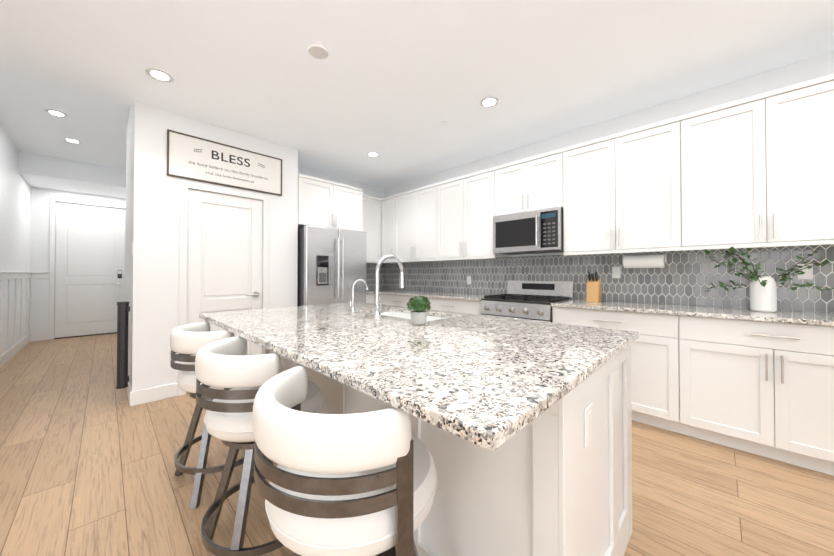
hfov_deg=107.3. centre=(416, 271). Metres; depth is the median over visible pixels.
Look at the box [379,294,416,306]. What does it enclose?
base cabinet
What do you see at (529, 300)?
range
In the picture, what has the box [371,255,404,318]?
faucet
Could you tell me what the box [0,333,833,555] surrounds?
floor
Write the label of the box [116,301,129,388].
baby gate
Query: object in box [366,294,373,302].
base cabinet
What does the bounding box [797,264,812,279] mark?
electrical outlet
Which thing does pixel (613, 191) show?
upper cabinet
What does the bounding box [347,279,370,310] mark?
faucet
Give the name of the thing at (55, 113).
recessed light
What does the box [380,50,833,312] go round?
wall
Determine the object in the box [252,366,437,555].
stool
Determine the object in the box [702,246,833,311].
vase
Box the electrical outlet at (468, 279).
[467,276,470,283]
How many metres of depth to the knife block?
2.95 m
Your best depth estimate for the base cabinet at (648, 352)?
2.38 m
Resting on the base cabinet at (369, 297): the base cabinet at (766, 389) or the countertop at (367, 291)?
the countertop at (367, 291)
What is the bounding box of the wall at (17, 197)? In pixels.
[0,124,35,367]
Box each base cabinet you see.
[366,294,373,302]
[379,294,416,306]
[419,298,481,314]
[552,306,665,428]
[666,314,833,475]
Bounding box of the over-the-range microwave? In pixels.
[493,206,563,254]
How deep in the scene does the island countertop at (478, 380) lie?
1.00 m
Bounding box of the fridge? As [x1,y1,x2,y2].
[297,225,365,305]
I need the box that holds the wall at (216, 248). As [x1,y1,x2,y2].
[148,106,299,402]
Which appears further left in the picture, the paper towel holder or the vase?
the paper towel holder
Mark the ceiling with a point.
(393, 83)
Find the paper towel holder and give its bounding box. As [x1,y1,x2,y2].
[622,251,666,267]
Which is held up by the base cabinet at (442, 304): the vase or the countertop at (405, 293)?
the countertop at (405, 293)
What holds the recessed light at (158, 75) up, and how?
in the ceiling
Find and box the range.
[480,280,573,322]
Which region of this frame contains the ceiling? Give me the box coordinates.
[0,0,833,198]
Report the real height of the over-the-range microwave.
0.430 m
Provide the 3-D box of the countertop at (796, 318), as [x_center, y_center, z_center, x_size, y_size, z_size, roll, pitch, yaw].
[2.754,0.299,1.811,3.605,0.030,0.670,-1,-1,45]
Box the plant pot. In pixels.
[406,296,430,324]
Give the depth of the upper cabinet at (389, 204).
4.96 m
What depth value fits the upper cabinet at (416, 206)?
4.53 m
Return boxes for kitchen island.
[261,339,635,555]
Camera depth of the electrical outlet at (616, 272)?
3.04 m
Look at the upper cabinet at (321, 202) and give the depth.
4.16 m
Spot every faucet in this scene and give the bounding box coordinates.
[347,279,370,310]
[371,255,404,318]
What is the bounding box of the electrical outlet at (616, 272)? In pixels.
[612,266,620,277]
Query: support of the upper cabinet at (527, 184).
attached to the wall at (683, 277)
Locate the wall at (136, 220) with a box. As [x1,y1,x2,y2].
[120,101,151,406]
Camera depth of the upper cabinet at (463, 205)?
3.92 m
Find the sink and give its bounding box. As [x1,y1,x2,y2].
[383,311,446,318]
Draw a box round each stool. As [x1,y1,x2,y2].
[170,321,273,508]
[195,336,322,555]
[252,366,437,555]
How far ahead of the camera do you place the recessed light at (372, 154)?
4.01 m
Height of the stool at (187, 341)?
0.885 m
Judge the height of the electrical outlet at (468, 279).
0.116 m
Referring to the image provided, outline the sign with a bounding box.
[167,129,281,195]
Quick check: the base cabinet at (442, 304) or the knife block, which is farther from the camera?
the base cabinet at (442, 304)
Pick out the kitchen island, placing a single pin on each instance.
(563, 487)
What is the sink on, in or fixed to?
in the island countertop at (478, 380)
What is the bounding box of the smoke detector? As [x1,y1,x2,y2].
[307,42,328,59]
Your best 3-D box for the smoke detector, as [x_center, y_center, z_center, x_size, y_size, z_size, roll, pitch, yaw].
[-0.687,-1.529,2.138,0.144,0.033,0.144,-1,-1,45]
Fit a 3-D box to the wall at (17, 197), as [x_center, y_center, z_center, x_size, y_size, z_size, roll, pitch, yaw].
[-4.848,-0.308,3.416,5.820,3.050,0.160,-1,-1,45]
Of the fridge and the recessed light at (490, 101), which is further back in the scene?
the fridge
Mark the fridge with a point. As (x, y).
(331, 265)
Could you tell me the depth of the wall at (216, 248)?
3.20 m
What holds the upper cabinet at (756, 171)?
attached to the wall at (683, 277)
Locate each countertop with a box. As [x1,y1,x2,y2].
[199,303,638,454]
[366,290,373,293]
[374,290,488,301]
[551,299,833,325]
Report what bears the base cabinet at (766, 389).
on the floor
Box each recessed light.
[45,109,67,116]
[63,138,80,143]
[145,68,173,82]
[366,152,379,156]
[480,96,498,107]
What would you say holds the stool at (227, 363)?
on the floor
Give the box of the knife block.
[587,272,601,301]
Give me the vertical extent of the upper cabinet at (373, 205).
1.044 m
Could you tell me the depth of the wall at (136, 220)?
2.82 m
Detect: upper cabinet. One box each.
[298,174,365,231]
[366,195,381,261]
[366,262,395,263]
[382,194,397,261]
[398,184,437,261]
[434,167,508,260]
[494,151,553,215]
[554,120,669,253]
[666,74,833,249]
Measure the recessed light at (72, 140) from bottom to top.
0.008 m

